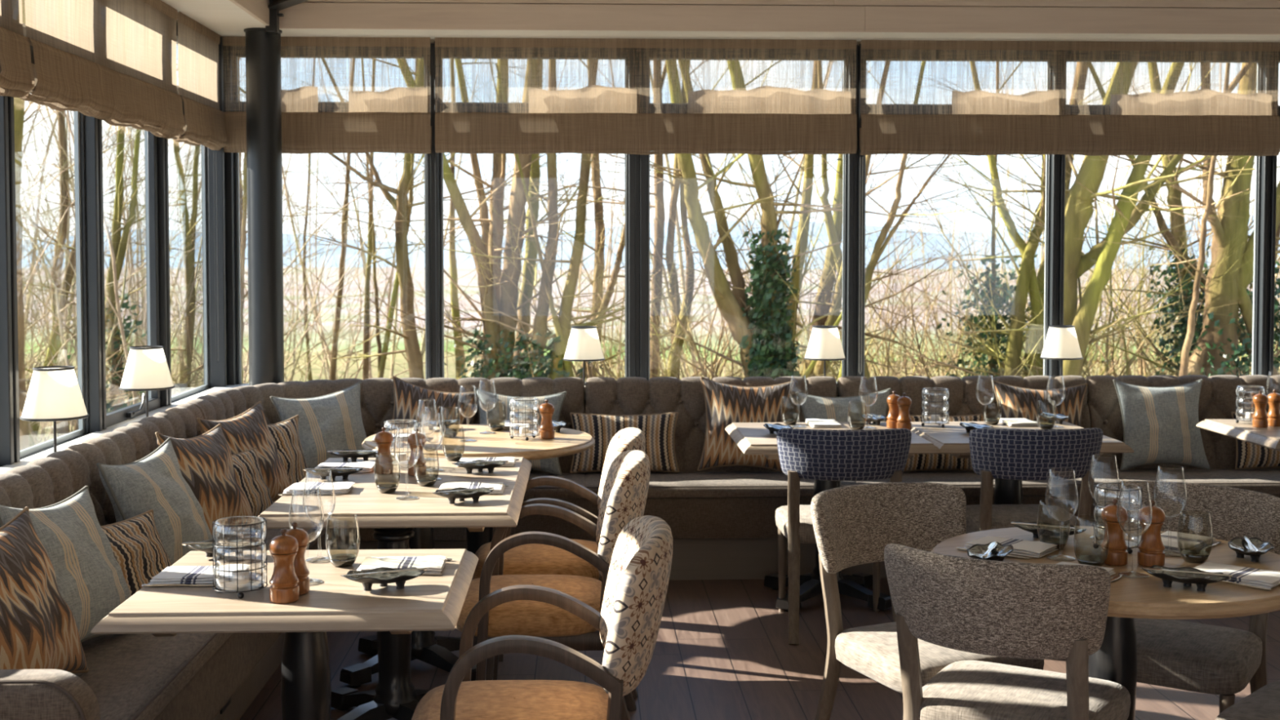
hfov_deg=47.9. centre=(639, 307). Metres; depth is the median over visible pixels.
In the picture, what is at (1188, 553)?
tumbler
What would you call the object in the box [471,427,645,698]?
armchair
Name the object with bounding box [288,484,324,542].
bowl
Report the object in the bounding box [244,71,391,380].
sapling
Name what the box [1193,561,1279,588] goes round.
napkin
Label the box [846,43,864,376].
trim
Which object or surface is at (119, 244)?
bare tree
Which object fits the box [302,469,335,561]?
wine glass
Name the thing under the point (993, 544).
butter knife
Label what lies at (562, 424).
bowl
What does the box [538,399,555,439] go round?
pepper mill
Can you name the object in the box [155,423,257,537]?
cushion
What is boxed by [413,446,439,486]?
tumbler
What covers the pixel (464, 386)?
bowl
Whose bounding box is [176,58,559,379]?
tree
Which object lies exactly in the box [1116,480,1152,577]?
wine glass
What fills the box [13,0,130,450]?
tree
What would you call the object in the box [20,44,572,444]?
thicket
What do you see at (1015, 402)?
cushion
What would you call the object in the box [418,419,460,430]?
plate
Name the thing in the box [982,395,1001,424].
tumbler
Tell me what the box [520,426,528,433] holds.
candle
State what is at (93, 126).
trim
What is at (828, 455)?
dining chair
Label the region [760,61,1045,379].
leaning tree
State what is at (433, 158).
trim
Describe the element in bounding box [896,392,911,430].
pepper mill
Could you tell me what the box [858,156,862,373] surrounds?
blind cord
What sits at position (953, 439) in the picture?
dining table
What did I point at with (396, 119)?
blind
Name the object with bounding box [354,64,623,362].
tree
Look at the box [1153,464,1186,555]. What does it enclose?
wine glass
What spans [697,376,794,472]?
cushion
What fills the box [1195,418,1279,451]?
dining table
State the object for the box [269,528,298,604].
pepper mill
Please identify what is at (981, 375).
wine glass
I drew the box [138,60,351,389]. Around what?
tree
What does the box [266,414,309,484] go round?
cushion
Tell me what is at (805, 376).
wine glass
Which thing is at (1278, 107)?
window
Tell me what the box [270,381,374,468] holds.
cushion
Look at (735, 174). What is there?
tree
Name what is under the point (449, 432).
tumbler
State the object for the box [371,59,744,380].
tree
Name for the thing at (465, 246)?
hill
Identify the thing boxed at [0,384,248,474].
trim
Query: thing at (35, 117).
tree
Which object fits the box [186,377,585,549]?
banquette
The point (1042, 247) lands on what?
tree
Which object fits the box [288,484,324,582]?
wine glass
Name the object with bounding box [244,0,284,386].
steel column
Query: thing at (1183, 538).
napkin
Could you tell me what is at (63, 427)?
bare tree
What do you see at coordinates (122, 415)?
window
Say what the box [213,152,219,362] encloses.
blind cord
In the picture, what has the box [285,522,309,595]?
pepper mill
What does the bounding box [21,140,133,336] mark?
tree
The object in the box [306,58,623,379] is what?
tree
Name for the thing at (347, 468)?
butter knife
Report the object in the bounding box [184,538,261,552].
bowl
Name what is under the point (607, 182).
tree
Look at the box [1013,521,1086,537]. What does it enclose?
plate
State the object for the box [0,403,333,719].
banquette
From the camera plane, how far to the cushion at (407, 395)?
7.07 m
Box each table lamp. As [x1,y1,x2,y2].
[19,365,88,452]
[119,345,174,417]
[563,325,604,385]
[804,325,845,376]
[1040,324,1083,375]
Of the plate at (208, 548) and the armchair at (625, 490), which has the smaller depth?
the plate at (208, 548)
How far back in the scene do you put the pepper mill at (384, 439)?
5.25 m
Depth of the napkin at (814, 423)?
6.65 m
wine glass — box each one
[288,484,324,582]
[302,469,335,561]
[393,425,419,498]
[416,400,438,460]
[418,412,443,479]
[422,405,444,471]
[457,386,477,440]
[477,379,497,433]
[789,376,807,426]
[858,377,877,428]
[975,374,995,426]
[1044,467,1078,559]
[1046,375,1065,427]
[1088,453,1119,538]
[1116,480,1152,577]
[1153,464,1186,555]
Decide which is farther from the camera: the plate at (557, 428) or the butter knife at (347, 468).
the plate at (557, 428)
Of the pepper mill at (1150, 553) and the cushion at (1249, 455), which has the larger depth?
the cushion at (1249, 455)
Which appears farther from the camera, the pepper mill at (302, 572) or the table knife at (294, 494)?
the table knife at (294, 494)
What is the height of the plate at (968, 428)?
0.039 m
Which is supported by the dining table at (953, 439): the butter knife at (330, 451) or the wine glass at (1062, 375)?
the wine glass at (1062, 375)
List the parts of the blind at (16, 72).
sheer panel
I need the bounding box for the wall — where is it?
[176,2,1274,473]
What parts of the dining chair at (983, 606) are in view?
leg, backrest, seat, leg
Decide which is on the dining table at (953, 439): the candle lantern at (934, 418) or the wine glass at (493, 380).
the candle lantern at (934, 418)
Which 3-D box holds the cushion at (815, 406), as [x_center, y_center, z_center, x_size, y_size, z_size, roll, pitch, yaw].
[1.025,0.614,7.154,0.488,0.414,0.207,0,2,-5]
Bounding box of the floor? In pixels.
[239,577,1279,719]
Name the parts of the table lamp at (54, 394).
shade trim, shade trim, lamp shade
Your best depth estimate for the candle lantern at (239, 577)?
3.42 m
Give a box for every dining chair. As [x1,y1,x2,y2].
[775,428,911,644]
[810,482,1044,719]
[884,543,1130,719]
[965,427,1102,533]
[1088,480,1279,713]
[1215,680,1279,719]
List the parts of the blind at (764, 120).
sheer panel, head rail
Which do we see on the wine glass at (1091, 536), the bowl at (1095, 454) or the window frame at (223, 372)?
the bowl at (1095, 454)
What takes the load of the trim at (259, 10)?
attached to the wall
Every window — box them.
[19,22,88,459]
[102,130,160,426]
[171,22,210,403]
[233,45,427,384]
[438,47,628,382]
[646,48,848,382]
[862,48,1052,377]
[1062,50,1262,374]
[1277,51,1279,116]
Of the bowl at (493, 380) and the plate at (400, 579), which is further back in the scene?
the bowl at (493, 380)
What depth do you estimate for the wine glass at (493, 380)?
6.42 m
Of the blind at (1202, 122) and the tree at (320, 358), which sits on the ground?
the tree at (320, 358)
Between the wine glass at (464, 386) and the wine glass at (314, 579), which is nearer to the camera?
the wine glass at (314, 579)
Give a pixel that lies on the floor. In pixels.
(722, 651)
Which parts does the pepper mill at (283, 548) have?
knob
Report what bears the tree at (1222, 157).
on the ground
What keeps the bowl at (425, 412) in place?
on the wine glass at (425, 412)
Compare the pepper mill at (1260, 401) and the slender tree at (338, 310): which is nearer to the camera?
the pepper mill at (1260, 401)
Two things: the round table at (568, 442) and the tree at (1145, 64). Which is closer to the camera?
the round table at (568, 442)
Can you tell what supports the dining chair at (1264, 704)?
on the floor
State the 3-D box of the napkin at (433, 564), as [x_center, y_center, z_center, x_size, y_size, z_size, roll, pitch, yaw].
[-0.612,0.660,3.699,0.219,0.020,0.144,0,2,-2]
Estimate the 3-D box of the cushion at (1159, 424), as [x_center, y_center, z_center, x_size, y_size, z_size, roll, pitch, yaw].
[2.611,0.588,7.211,0.468,0.445,0.223,0,2,-8]
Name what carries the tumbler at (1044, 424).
on the dining table at (953, 439)
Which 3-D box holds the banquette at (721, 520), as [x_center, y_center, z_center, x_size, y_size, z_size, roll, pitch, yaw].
[0.374,0.826,7.078,1.288,0.922,0.680,0,2,-2]
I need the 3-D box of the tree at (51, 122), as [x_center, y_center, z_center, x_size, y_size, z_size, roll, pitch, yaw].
[-11.804,-4.808,32.557,7.965,14.186,11.272,-1,2,-13]
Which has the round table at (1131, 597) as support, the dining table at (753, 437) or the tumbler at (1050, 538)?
the tumbler at (1050, 538)
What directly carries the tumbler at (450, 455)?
on the dining table at (409, 523)
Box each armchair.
[411,515,672,719]
[455,449,650,719]
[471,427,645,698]
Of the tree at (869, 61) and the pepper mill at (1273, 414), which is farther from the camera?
the tree at (869, 61)
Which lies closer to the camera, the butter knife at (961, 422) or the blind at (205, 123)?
the butter knife at (961, 422)
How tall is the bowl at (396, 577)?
0.024 m
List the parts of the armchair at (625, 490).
seat, seat rail, arm, arm, leg, leg, backrest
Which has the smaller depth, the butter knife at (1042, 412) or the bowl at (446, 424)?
the bowl at (446, 424)
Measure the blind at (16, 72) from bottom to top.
0.592 m
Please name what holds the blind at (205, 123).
attached to the window at (204, 150)
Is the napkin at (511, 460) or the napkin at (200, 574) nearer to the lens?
the napkin at (200, 574)
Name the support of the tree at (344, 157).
on the ground
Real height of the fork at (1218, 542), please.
0.007 m
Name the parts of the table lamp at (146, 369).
shade trim, shade trim, lamp shade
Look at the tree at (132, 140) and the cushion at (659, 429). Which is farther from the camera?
the tree at (132, 140)
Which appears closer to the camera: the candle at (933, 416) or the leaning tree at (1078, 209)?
the candle at (933, 416)
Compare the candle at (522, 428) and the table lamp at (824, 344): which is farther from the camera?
the table lamp at (824, 344)
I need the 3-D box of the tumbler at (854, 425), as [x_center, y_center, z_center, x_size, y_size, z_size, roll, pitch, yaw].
[0.986,0.492,6.538,0.087,0.129,0.087,0,2,-2]
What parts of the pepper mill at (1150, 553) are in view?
knob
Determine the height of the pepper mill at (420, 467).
0.170 m
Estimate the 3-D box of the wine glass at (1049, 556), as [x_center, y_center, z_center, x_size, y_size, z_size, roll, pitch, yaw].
[1.117,0.548,3.816,0.085,0.236,0.085,0,2,-2]
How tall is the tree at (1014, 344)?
5.994 m
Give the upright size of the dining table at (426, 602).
0.750 m
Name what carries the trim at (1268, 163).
attached to the wall
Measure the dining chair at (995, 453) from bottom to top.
0.862 m
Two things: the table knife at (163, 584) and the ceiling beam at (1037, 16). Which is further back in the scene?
the ceiling beam at (1037, 16)
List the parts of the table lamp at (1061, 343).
shade trim, lamp shade, shade trim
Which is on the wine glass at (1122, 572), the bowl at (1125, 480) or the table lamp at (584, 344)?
the bowl at (1125, 480)
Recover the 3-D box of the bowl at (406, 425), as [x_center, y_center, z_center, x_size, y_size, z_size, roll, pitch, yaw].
[-0.767,0.462,4.736,0.085,0.137,0.085,0,2,-2]
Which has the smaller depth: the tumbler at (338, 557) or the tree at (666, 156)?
the tumbler at (338, 557)
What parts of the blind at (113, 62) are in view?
sheer panel, head rail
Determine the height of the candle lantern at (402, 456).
0.176 m
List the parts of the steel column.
cap plate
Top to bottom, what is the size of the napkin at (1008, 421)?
0.020 m
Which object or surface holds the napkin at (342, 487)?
on the dining table at (409, 523)
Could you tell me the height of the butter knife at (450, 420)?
0.006 m
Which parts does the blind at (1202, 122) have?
sheer panel, head rail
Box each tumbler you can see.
[325,513,359,566]
[373,452,399,493]
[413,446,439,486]
[440,407,459,437]
[442,426,465,460]
[486,400,506,431]
[781,395,799,424]
[847,400,866,430]
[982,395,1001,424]
[1036,400,1056,429]
[1036,499,1070,550]
[1073,514,1109,566]
[1177,510,1213,563]
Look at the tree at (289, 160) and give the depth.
40.53 m
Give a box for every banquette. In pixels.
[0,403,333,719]
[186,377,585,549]
[585,376,857,580]
[836,375,1123,577]
[1085,374,1279,497]
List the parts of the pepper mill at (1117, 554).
knob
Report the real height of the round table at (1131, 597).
0.750 m
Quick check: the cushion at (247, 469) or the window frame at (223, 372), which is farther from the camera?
the window frame at (223, 372)
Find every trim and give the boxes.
[0,87,20,466]
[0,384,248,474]
[84,115,106,434]
[156,136,171,407]
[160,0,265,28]
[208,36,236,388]
[209,28,1279,42]
[229,0,269,25]
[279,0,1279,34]
[426,40,439,378]
[584,385,1088,399]
[628,48,646,377]
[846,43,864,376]
[1048,50,1066,378]
[1257,51,1279,376]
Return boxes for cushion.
[0,485,130,642]
[0,506,88,673]
[96,437,212,564]
[100,509,171,596]
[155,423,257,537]
[196,400,291,501]
[231,447,273,519]
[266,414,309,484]
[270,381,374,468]
[390,375,478,431]
[474,386,566,475]
[569,412,679,473]
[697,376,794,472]
[795,388,891,422]
[902,413,987,471]
[991,380,1088,426]
[1113,378,1211,471]
[1231,411,1279,469]
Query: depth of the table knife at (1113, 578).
3.58 m
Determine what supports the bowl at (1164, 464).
on the wine glass at (1164, 464)
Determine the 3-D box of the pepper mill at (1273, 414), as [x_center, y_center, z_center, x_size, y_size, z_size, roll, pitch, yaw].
[2.946,0.467,6.687,0.068,0.170,0.068,1,3,31]
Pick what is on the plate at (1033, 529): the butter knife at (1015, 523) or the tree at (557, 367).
the butter knife at (1015, 523)
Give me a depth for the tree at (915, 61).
46.73 m
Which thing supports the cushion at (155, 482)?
on the banquette at (202, 676)
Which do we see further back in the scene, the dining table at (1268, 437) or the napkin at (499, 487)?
the dining table at (1268, 437)
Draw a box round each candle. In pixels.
[231,569,248,584]
[395,453,406,461]
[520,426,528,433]
[930,414,939,421]
[1245,412,1253,418]
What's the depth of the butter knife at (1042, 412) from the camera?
6.81 m
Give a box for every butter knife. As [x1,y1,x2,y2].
[182,541,260,545]
[302,467,363,470]
[327,450,377,452]
[340,568,426,576]
[418,419,457,423]
[431,487,493,493]
[451,460,508,463]
[765,422,791,428]
[960,422,991,427]
[982,541,996,558]
[1010,522,1084,528]
[1042,412,1066,417]
[1139,567,1232,577]
[1242,535,1257,551]
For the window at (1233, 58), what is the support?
in the wall
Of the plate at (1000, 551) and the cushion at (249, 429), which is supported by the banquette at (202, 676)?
the cushion at (249, 429)
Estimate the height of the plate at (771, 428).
0.039 m
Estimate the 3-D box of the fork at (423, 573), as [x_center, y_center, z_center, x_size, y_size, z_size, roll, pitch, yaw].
[-0.598,0.670,3.619,0.200,0.007,0.023,0,2,-2]
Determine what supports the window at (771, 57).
in the wall
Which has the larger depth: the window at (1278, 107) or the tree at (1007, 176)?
the tree at (1007, 176)
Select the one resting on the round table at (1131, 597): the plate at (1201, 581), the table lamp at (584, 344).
the plate at (1201, 581)
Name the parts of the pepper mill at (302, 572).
knob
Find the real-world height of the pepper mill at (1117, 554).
0.170 m
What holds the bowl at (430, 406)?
on the wine glass at (430, 406)
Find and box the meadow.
[22,266,1279,364]
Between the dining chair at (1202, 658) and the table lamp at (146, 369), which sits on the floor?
the dining chair at (1202, 658)
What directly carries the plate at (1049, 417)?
on the dining table at (953, 439)
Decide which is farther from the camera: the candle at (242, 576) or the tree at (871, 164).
the tree at (871, 164)
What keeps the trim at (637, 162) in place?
attached to the wall
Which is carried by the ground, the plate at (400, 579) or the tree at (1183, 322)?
the tree at (1183, 322)
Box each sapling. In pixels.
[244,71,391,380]
[1007,62,1239,376]
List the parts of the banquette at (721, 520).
panel, backrest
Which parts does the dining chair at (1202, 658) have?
seat, backrest, leg, leg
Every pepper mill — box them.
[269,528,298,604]
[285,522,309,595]
[374,426,393,474]
[407,428,426,475]
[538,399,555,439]
[886,391,899,428]
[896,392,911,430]
[1100,498,1128,565]
[1137,500,1165,567]
[1252,390,1268,427]
[1266,389,1279,426]
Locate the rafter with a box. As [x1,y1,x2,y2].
[267,0,308,10]
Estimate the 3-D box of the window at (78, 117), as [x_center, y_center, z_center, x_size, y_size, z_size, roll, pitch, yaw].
[-2.117,-0.355,5.102,0.038,1.840,0.780,0,2,-2]
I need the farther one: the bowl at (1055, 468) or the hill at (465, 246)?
the hill at (465, 246)
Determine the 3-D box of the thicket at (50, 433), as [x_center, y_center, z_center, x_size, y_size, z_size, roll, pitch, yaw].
[-4.701,1.281,20.696,11.796,4.386,9.658,0,2,5]
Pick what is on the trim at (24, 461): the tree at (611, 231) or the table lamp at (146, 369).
the table lamp at (146, 369)
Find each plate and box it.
[184,538,261,559]
[305,466,362,480]
[328,448,377,462]
[342,567,426,591]
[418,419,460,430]
[432,487,493,503]
[453,459,507,473]
[551,419,566,432]
[763,422,793,433]
[861,413,886,425]
[959,422,992,432]
[966,541,1013,561]
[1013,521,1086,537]
[1039,412,1068,424]
[1142,564,1230,591]
[1227,537,1274,562]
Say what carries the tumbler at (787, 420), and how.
on the dining table at (753, 437)
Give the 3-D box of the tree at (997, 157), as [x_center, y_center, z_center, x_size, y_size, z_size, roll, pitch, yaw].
[12.304,-1.725,44.602,4.978,10.793,4.649,0,2,-9]
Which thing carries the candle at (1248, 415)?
on the candle lantern at (1249, 415)
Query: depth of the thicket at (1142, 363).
15.68 m
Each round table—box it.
[361,423,595,554]
[930,525,1279,719]
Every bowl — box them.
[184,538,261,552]
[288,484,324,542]
[302,469,335,522]
[305,466,362,475]
[328,448,377,457]
[342,567,426,583]
[393,425,419,468]
[416,400,438,435]
[418,412,443,451]
[418,419,460,426]
[422,405,444,443]
[457,386,477,417]
[477,379,497,410]
[551,419,566,428]
[858,377,877,406]
[1044,467,1078,521]
[1088,453,1119,503]
[1116,480,1152,536]
[1153,464,1186,517]
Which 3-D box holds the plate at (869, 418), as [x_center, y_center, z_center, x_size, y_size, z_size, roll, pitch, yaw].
[1.099,0.529,6.758,0.114,0.039,0.205,0,2,-2]
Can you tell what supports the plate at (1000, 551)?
on the round table at (1131, 597)
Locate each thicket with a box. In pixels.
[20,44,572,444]
[24,288,451,443]
[302,60,1212,382]
[712,62,1279,379]
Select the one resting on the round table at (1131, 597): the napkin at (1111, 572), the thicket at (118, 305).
the napkin at (1111, 572)
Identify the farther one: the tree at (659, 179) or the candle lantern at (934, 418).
the tree at (659, 179)
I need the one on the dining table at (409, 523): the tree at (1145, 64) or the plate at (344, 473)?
the plate at (344, 473)
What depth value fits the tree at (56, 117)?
25.80 m
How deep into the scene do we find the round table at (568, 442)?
6.13 m
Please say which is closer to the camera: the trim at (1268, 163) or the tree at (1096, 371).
the trim at (1268, 163)
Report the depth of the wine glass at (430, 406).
5.33 m
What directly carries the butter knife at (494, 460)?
on the plate at (469, 467)
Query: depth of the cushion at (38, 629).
3.51 m
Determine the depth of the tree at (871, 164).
44.92 m
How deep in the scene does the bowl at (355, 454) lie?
5.56 m
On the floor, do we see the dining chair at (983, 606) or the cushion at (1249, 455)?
the dining chair at (983, 606)
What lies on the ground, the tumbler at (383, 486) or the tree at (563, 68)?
the tree at (563, 68)
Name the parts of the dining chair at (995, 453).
leg, seat, backrest, leg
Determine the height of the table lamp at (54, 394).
0.302 m
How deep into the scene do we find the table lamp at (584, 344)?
7.32 m
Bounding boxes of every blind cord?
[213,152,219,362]
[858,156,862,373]
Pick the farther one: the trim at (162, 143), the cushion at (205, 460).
the trim at (162, 143)
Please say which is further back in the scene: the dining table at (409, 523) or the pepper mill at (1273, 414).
the pepper mill at (1273, 414)
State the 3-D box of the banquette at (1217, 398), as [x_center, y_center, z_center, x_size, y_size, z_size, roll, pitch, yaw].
[2.948,0.822,7.177,1.288,0.922,0.680,0,2,-2]
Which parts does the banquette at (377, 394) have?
backrest, panel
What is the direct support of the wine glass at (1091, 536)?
on the round table at (1131, 597)
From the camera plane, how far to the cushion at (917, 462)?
7.09 m
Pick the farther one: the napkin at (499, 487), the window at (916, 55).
the window at (916, 55)
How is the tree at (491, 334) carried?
on the ground
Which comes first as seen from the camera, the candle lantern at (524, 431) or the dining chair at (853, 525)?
the dining chair at (853, 525)
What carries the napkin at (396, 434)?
on the round table at (568, 442)
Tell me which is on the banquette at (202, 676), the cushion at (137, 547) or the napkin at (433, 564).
the cushion at (137, 547)
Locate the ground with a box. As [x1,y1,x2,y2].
[24,351,1279,443]
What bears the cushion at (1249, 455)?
on the banquette at (1217, 398)
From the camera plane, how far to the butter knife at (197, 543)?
3.83 m
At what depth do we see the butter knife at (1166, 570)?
3.48 m
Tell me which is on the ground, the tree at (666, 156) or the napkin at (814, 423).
the tree at (666, 156)
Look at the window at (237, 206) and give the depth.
7.44 m
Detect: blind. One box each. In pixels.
[0,0,34,97]
[19,0,185,139]
[174,11,227,150]
[221,35,431,154]
[435,37,857,155]
[859,40,1279,155]
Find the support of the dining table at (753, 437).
on the floor
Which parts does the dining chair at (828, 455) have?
leg, leg, seat, backrest, leg, leg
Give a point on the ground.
(399, 359)
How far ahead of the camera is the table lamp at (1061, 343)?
7.42 m
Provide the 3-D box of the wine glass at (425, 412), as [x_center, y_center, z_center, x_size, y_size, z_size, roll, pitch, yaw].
[-0.745,0.495,5.129,0.085,0.236,0.085,0,2,-2]
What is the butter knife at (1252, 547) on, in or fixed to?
on the plate at (1237, 544)
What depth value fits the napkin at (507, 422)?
6.59 m
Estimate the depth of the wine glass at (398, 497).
4.74 m
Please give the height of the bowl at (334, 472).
0.024 m
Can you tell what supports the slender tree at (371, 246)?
on the ground
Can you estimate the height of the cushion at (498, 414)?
0.426 m
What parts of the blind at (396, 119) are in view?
head rail, sheer panel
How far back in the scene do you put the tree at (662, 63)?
46.96 m
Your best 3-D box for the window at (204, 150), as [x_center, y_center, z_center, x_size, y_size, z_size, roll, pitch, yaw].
[-2.185,-0.426,6.880,0.038,1.840,0.860,0,2,-2]
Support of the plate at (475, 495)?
on the dining table at (409, 523)
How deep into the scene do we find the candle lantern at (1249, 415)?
6.77 m
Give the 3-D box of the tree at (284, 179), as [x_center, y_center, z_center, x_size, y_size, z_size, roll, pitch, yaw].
[-3.346,-6.186,29.962,10.148,18.400,7.092,-1,2,-16]
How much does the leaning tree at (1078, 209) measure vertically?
6.650 m
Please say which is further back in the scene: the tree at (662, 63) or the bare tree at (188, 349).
the tree at (662, 63)
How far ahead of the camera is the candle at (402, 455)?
5.40 m
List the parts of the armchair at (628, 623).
seat, arm, arm, leg, backrest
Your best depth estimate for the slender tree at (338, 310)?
18.86 m
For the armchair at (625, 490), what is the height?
0.915 m
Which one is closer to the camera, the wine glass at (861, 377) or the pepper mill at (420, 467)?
the pepper mill at (420, 467)
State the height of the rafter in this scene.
0.377 m
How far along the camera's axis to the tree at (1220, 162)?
27.68 m
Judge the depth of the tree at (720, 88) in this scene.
38.47 m
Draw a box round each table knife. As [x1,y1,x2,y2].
[142,583,220,586]
[278,493,341,495]
[956,546,1030,558]
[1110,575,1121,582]
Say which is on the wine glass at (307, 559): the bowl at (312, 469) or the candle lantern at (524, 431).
the bowl at (312, 469)
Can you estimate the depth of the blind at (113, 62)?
5.55 m
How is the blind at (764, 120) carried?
attached to the window at (468, 52)
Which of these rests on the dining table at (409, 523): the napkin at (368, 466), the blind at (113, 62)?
the napkin at (368, 466)
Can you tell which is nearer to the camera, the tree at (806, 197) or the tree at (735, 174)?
the tree at (806, 197)
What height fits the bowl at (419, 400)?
0.137 m
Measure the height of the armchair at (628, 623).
0.915 m
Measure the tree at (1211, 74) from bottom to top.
11.315 m
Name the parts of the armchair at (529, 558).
seat, arm, arm, backrest, leg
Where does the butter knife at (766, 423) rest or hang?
on the plate at (771, 428)
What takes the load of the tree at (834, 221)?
on the ground
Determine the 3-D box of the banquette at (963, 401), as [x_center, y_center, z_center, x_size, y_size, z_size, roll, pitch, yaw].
[1.661,0.824,7.128,1.288,0.922,0.680,0,2,-2]
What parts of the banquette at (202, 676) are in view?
arm, backrest, socket plate, panel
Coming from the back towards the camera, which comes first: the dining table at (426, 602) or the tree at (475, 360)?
the tree at (475, 360)
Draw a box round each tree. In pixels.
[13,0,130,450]
[20,59,288,447]
[20,68,202,442]
[20,70,178,358]
[20,110,140,365]
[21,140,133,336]
[22,60,320,366]
[22,84,285,392]
[23,102,356,395]
[24,115,128,363]
[27,70,343,406]
[102,124,390,399]
[106,63,397,379]
[121,57,496,379]
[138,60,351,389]
[169,138,330,378]
[175,153,342,379]
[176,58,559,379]
[244,58,453,380]
[282,63,446,380]
[284,57,457,380]
[291,59,841,377]
[299,60,833,378]
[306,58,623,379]
[322,67,564,376]
[325,58,624,379]
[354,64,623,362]
[366,59,719,379]
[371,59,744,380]
[390,59,616,377]
[476,59,823,379]
[480,62,662,347]
[521,59,1030,380]
[536,73,754,377]
[607,182,739,374]
[649,61,870,377]
[650,60,1014,379]
[664,88,952,369]
[669,61,943,379]
[680,173,871,377]
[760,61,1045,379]
[808,87,1075,376]
[818,61,1000,376]
[826,62,1279,378]
[866,62,1167,379]
[869,164,1039,376]
[870,61,1154,377]
[874,61,1171,377]
[933,62,1099,373]
[955,157,1037,315]
[958,84,1196,377]
[965,62,1279,377]
[1001,74,1211,374]
[1012,63,1251,376]
[1025,62,1279,377]
[1098,62,1279,363]
[1151,156,1279,372]
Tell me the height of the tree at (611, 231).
14.706 m
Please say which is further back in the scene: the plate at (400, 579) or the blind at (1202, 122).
the blind at (1202, 122)
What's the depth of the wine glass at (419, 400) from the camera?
5.59 m
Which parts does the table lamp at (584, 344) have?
shade trim, shade trim, lamp shade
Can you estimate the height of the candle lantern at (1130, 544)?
0.176 m
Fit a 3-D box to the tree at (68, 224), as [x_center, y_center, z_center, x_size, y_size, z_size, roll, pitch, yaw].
[-11.707,-6.748,26.785,6.894,17.887,9.865,0,2,-8]
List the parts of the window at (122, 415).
frame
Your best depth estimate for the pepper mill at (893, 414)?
6.60 m
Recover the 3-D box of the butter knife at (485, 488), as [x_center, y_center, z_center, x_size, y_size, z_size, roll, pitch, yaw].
[-0.574,0.594,4.674,0.210,0.006,0.018,-1,3,-26]
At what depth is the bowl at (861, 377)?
6.60 m
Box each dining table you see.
[90,548,478,719]
[247,457,532,719]
[724,422,942,612]
[910,421,1134,504]
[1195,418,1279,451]
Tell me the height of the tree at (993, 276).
6.164 m
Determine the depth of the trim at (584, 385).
7.41 m
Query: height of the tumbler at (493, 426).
0.129 m
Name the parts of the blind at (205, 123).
sheer panel, head rail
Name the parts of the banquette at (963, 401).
backrest, panel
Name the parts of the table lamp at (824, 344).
shade trim, lamp shade, shade trim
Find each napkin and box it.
[148,564,250,584]
[283,481,355,493]
[314,461,376,471]
[356,555,446,573]
[371,432,426,440]
[438,482,505,493]
[456,456,515,466]
[502,420,532,429]
[805,418,842,427]
[964,535,1057,557]
[999,417,1038,426]
[1056,561,1115,575]
[1160,530,1216,551]
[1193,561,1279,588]
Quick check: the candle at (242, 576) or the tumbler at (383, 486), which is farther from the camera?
the tumbler at (383, 486)
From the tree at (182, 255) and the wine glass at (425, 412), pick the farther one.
the tree at (182, 255)
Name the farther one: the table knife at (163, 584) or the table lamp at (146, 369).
the table lamp at (146, 369)
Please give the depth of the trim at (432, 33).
7.28 m
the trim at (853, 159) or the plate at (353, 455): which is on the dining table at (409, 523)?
the plate at (353, 455)
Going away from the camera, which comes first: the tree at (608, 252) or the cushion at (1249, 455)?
the cushion at (1249, 455)
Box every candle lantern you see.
[212,515,267,598]
[384,419,417,466]
[509,397,538,440]
[920,387,949,427]
[1093,482,1142,553]
[1235,385,1265,422]
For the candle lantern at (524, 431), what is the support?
on the round table at (568, 442)
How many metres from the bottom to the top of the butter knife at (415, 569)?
0.006 m
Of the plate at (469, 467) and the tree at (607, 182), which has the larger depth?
the tree at (607, 182)
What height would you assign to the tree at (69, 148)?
12.440 m
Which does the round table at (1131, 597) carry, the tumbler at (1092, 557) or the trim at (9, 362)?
the tumbler at (1092, 557)
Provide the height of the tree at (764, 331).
6.877 m
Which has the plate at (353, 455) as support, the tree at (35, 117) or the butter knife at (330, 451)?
the butter knife at (330, 451)
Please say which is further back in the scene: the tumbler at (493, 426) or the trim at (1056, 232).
the trim at (1056, 232)
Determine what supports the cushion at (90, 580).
on the banquette at (202, 676)
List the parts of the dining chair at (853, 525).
leg, backrest, seat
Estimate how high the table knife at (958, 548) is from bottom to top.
0.006 m
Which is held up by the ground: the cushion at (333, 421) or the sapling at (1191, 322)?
the sapling at (1191, 322)
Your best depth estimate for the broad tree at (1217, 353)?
13.15 m
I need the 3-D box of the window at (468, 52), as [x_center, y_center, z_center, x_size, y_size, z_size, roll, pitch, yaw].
[-0.551,-0.452,7.511,0.984,1.840,0.038,0,2,-2]
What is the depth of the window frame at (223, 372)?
7.31 m
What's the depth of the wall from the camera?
7.49 m
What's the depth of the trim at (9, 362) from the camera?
4.67 m
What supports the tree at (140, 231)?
on the ground
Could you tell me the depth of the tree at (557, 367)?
14.59 m
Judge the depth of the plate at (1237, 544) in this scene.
3.83 m
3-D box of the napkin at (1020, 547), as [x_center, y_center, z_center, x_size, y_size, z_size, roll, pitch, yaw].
[1.014,0.651,3.933,0.218,0.020,0.145,2,3,38]
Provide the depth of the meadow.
204.49 m
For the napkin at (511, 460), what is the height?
0.020 m
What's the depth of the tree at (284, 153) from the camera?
45.90 m
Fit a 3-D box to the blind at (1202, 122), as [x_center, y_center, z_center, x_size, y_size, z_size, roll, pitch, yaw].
[2.236,-1.083,7.478,2.195,0.593,0.081,0,2,-2]
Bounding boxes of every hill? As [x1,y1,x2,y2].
[22,214,1279,257]
[22,241,1279,269]
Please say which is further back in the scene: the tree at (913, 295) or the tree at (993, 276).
the tree at (913, 295)
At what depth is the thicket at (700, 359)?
15.38 m

